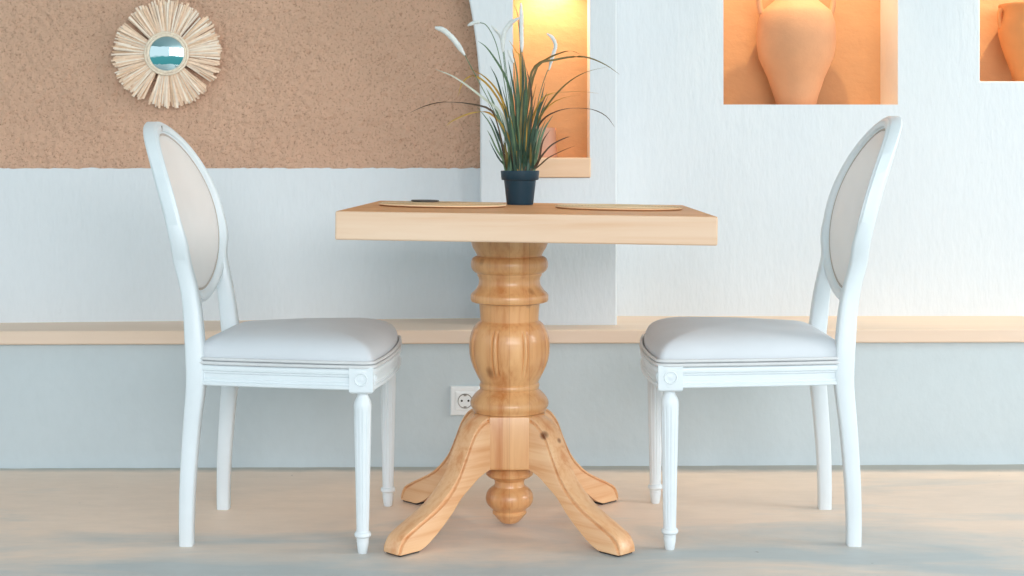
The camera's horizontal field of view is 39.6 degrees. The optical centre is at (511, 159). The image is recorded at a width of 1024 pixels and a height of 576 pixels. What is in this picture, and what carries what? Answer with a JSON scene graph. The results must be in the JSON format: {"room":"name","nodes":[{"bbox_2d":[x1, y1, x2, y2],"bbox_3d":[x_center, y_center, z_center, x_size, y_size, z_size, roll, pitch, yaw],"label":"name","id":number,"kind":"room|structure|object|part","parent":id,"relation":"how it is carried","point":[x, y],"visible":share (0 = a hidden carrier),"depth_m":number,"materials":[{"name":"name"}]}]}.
{"room":"dining room","nodes":[
{"label":"dining room","id":0,"kind":"room"},
{"bbox_2d":[0,0,586,322],"bbox_3d":[-1.482,-0.625,4.189,3.448,2.211,0.100,0,0,-5],"label":"wall","id":1,"kind":"structure","parent":0,"point":[334,84],"depth_m":4.28,"materials":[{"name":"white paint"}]},
{"bbox_2d":[111,0,221,108],"bbox_3d":[-1.027,-0.316,4.226,0.325,0.325,0.025,0,0,-5],"label":"mirror","id":2,"kind":"object","parent":1,"relation":"attached to","point":[166,54],"visible":1,"depth_m":4.22,"materials":[{"name":"wood"}]},
{"bbox_2d":[149,36,183,70],"bbox_3d":[-1.026,-0.316,4.223,0.103,0.103,0.018,0,0,-5],"label":"mirror glass","id":3,"kind":"object","parent":2,"relation":"attached to","point":[166,53],"depth_m":4.22,"materials":[{"name":"teal"}]},
{"bbox_2d":[0,464,1023,575],"bbox_3d":[0.000,0.920,2.100,8.400,0.100,5.600,0,0,0],"label":"floor","id":4,"kind":"structure","parent":0,"point":[949,519],"depth_m":3.35,"materials":[{"name":"beige concrete"}]},
{"bbox_2d":[143,122,401,553],"bbox_3d":[-0.569,0.389,3.374,0.594,0.962,0.488,0,0,3],"label":"dining chair","id":5,"kind":"object","parent":4,"relation":"on","point":[360,356],"visible":1,"depth_m":3.20,"materials":[{"name":"white paint"}]},
{"bbox_3d":[-0.792,0.123,3.384,0.146,0.429,0.417,0,0,2],"label":"frame","id":6,"kind":"part","parent":5,"relation":"part of","materials":[{"name":"white paint"}]},
{"bbox_3d":[-0.736,0.490,3.208,0.086,0.760,0.068,0,0,2],"label":"leg","id":7,"kind":"part","parent":5,"relation":"part of","materials":[{"name":"white paint"}]},
{"bbox_2d":[160,136,217,287],"bbox_3d":[-0.792,0.123,3.384,0.118,0.372,0.360,0,0,2],"label":"cushion","id":8,"kind":"object","parent":5,"relation":"on","point":[194,192],"depth_m":3.41,"materials":[{"name":"beige fabric"}]},
{"bbox_3d":[-0.721,0.490,3.555,0.086,0.760,0.068,0,0,2],"label":"leg","id":9,"kind":"part","parent":5,"relation":"part of","materials":[{"name":"white paint"}]},
{"bbox_2d":[204,318,397,364],"bbox_3d":[-0.498,0.424,3.371,0.432,0.083,0.468,0,0,2],"label":"seat cushion","id":10,"kind":"object","parent":5,"relation":"on","point":[297,341],"depth_m":3.20,"materials":[{"name":"fabric"}]},
{"bbox_3d":[-0.498,0.483,3.371,0.450,0.046,0.486,0,0,2],"label":"seat frame","id":11,"kind":"part","parent":5,"relation":"part of","materials":[{"name":"white paint"}]},
{"bbox_3d":[-0.331,0.663,3.149,0.053,0.414,0.053,0,0,2],"label":"leg","id":12,"kind":"part","parent":5,"relation":"part of","materials":[{"name":"white paint"}]},
{"bbox_3d":[-0.312,0.663,3.578,0.053,0.414,0.053,0,0,2],"label":"leg","id":13,"kind":"part","parent":5,"relation":"part of","materials":[{"name":"white paint"}]},
{"bbox_2d":[335,201,717,556],"bbox_3d":[0.039,0.489,3.370,0.824,0.762,0.791,0,0,0],"label":"pedestal table","id":14,"kind":"object","parent":4,"relation":"on","point":[509,434],"visible":1,"depth_m":3.28,"materials":[{"name":"brown wood"}]},
{"bbox_3d":[-0.166,0.731,3.225,0.291,0.269,0.055,0,0,-45],"label":"leg","id":15,"kind":"part","parent":14,"relation":"part of","materials":[{"name":"brown wood"}]},
{"bbox_3d":[-0.166,0.731,3.545,0.291,0.269,0.055,0,0,45],"label":"leg","id":16,"kind":"part","parent":14,"relation":"part of","materials":[{"name":"brown wood"}]},
{"bbox_2d":[379,201,505,207],"bbox_3d":[-0.166,0.106,3.400,0.305,0.007,0.305,1,0,0],"label":"placemat","id":17,"kind":"object","parent":14,"relation":"on","point":[440,204],"visible":0.98,"depth_m":3.32,"materials":[{"name":"beige wicker"}]},
{"bbox_2d":[411,200,438,201],"bbox_3d":[-0.214,0.100,3.497,0.069,0.004,0.069,1,0,0],"label":"coaster","id":18,"kind":"object","parent":17,"relation":"on","point":[411,200],"visible":1,"depth_m":3.47,"materials":[{"name":"black"}]},
{"bbox_2d":[410,3,615,204],"bbox_3d":[0.004,-0.141,3.575,0.526,0.507,0.124,0,0,0],"label":"potted grass","id":19,"kind":"object","parent":14,"relation":"on","point":[520,163],"depth_m":3.56,"materials":[{"name":"green plant"}]},
{"bbox_3d":[-0.057,-0.110,3.558,0.125,0.302,0.005,0,0,-14],"label":"stem","id":20,"kind":"part","parent":19,"relation":"part of","materials":[{"name":"plant"}]},
{"bbox_3d":[-0.036,-0.154,3.584,0.092,0.389,0.003,0,0,13],"label":"stem","id":21,"kind":"part","parent":19,"relation":"part of","materials":[{"name":"plant"}]},
{"bbox_3d":[-0.006,-0.116,3.575,0.035,0.312,0.002,0,0,0],"label":"stem","id":22,"kind":"part","parent":19,"relation":"part of","materials":[{"name":"plant"}]},
{"bbox_3d":[-0.007,-0.129,3.593,0.007,0.338,0.056,0,0,-42],"label":"stem","id":23,"kind":"part","parent":19,"relation":"part of","materials":[{"name":"plant"}]},
{"bbox_2d":[501,171,538,204],"bbox_3d":[0.020,0.069,3.575,0.097,0.086,0.097,0,0,0],"label":"pot","id":24,"kind":"object","parent":19,"relation":"attached to","point":[519,185],"depth_m":3.54,"materials":[{"name":"black plastic"}]},
{"bbox_3d":[0.070,-0.094,3.588,0.059,0.270,0.006,0,0,-32],"label":"stem","id":25,"kind":"part","parent":19,"relation":"part of","materials":[{"name":"plant"}]},
{"bbox_3d":[0.153,0.731,3.545,0.291,0.269,0.055,0,0,-45],"label":"leg","id":26,"kind":"part","parent":14,"relation":"part of","materials":[{"name":"brown wood"}]},
{"bbox_3d":[0.153,0.731,3.225,0.291,0.269,0.055,0,0,45],"label":"leg","id":27,"kind":"part","parent":14,"relation":"part of","materials":[{"name":"brown wood"}]},
{"bbox_2d":[555,204,682,210],"bbox_3d":[0.254,0.112,3.380,0.302,0.007,0.302,1,0,0],"label":"placemat","id":28,"kind":"object","parent":14,"relation":"on","point":[612,207],"visible":1,"depth_m":3.30,"materials":[{"name":"beige wicker"}]},
{"bbox_2d":[639,116,902,549],"bbox_3d":[0.613,0.383,3.387,0.612,0.974,0.488,0,0,2],"label":"dining chair","id":29,"kind":"object","parent":4,"relation":"on","point":[677,353],"visible":1,"depth_m":3.21,"materials":[{"name":"white wood"}]},
{"bbox_3d":[0.364,0.663,3.608,0.055,0.414,0.053,0,0,1],"label":"leg","id":30,"kind":"part","parent":29,"relation":"part of","materials":[{"name":"white paint"}]},
{"bbox_3d":[0.352,0.663,3.179,0.055,0.414,0.053,0,0,1],"label":"leg","id":31,"kind":"part","parent":29,"relation":"part of","materials":[{"name":"white paint"}]},
{"bbox_3d":[0.540,0.483,3.389,0.463,0.046,0.486,0,0,2],"label":"seat frame","id":32,"kind":"part","parent":29,"relation":"part of","materials":[{"name":"white paint"}]},
{"bbox_2d":[644,317,835,362],"bbox_3d":[0.540,0.424,3.389,0.445,0.083,0.468,0,0,2],"label":"seat cushion","id":33,"kind":"object","parent":29,"relation":"on","point":[671,339],"depth_m":3.21,"materials":[{"name":"fabric"}]},
{"bbox_3d":[0.782,0.490,3.556,0.089,0.760,0.068,0,0,1],"label":"leg","id":34,"kind":"part","parent":29,"relation":"part of","materials":[{"name":"white paint"}]},
{"bbox_3d":[0.773,0.490,3.209,0.089,0.760,0.068,0,0,1],"label":"leg","id":35,"kind":"part","parent":29,"relation":"part of","materials":[{"name":"white paint"}]},
{"bbox_2d":[830,131,884,285],"bbox_3d":[0.844,0.116,3.381,0.122,0.381,0.360,0,0,2],"label":"cushion","id":36,"kind":"object","parent":29,"relation":"on","point":[865,164],"depth_m":3.42,"materials":[{"name":"beige fabric"}]},
{"bbox_3d":[0.844,0.116,3.381,0.151,0.439,0.417,0,0,2],"label":"frame","id":37,"kind":"part","parent":29,"relation":"part of","materials":[{"name":"white paint"}]},
{"bbox_2d":[0,342,1023,468],"bbox_3d":[0.000,0.700,4.038,8.002,0.360,0.015,0,0,-1],"label":"wall","id":38,"kind":"structure","parent":0,"point":[62,406],"depth_m":4.05,"materials":[{"name":"white paint"}]},
{"bbox_2d":[451,386,479,414],"bbox_3d":[-0.133,0.683,4.034,0.083,0.083,0.017,0,0,-1],"label":"power socket","id":39,"kind":"object","parent":38,"relation":"attached to","point":[461,396],"visible":0.84,"depth_m":4.03,"materials":[{"name":"white plastic"}]},
{"bbox_2d":[0,316,1023,344],"bbox_3d":[0.000,0.500,4.173,8.000,0.039,0.445,0,0,0],"label":"wooden ledge","id":40,"kind":"object","parent":38,"relation":"attached to","point":[628,329],"visible":0.46,"depth_m":4.05,"materials":[{"name":"brown wood"}]},
{"bbox_2d":[469,0,616,324],"bbox_3d":[-0.453,-0.579,4.323,1.518,2.120,0.354,0,0,0],"label":"wall","id":41,"kind":"structure","parent":0,"point":[579,281],"depth_m":4.15,"materials":[{"name":"white paint"}]},
{"bbox_2d":[535,158,590,177],"bbox_3d":[0.117,0.022,4.215,0.225,0.058,0.154,0,0,0],"label":"sill","id":42,"kind":"structure","parent":41,"relation":"attached to","point":[552,167],"depth_m":4.14,"materials":[{"name":"brown wood"}]},
{"bbox_2d":[531,128,556,157],"bbox_3d":[0.086,-0.051,4.224,0.098,0.088,0.098,0,0,0],"label":"terracotta cup","id":43,"kind":"object","parent":42,"relation":"on","point":[550,138],"visible":0.37,"depth_m":4.18,"materials":[{"name":"orange ceramic"}]},
{"bbox_2d":[617,0,1023,315],"bbox_3d":[1.748,-0.575,4.490,2.904,2.111,0.210,0,0,0],"label":"wall","id":44,"kind":"structure","parent":0,"point":[947,239],"depth_m":4.38,"materials":[{"name":"white paint"}]},
{"bbox_2d":[756,0,835,104],"bbox_3d":[0.897,-0.390,4.492,0.254,0.436,0.248,0,0,0],"label":"amphora","id":45,"kind":"object","parent":44,"relation":"on","point":[796,39],"visible":0.9,"depth_m":4.41,"materials":[{"name":"ceramic"}]},
{"bbox_3d":[0.810,-0.523,4.492,0.079,0.128,0.020,0,0,0],"label":"handle","id":46,"kind":"part","parent":45,"relation":"part of","materials":[{"name":"ceramic"}]},
{"bbox_3d":[0.985,-0.523,4.492,0.079,0.128,0.020,0,0,0],"label":"handle","id":47,"kind":"part","parent":45,"relation":"part of","materials":[{"name":"ceramic"}]},
{"bbox_2d":[997,2,1023,80],"bbox_3d":[1.627,-0.367,4.485,0.179,0.247,0.179,0,0,45],"label":"amphora","id":48,"kind":"object","parent":44,"relation":"on","point":[1010,16],"visible":0.93,"depth_m":4.44,"materials":[{"name":"orange ceramic"}]},
{"bbox_3d":[1.542,-0.450,4.485,0.025,0.074,0.015,0,0,0],"label":"handle","id":49,"kind":"part","parent":48,"relation":"part of","materials":[{"name":"orange ceramic"}]},
{"bbox_2d":[723,0,1023,104],"bbox_3d":[1.276,-0.650,4.609,1.268,0.979,0.031,0,0,0],"label":"wall","id":50,"kind":"structure","parent":0,"point":[852,77],"depth_m":4.59,"materials":[{"name":"paint"}]}
]}

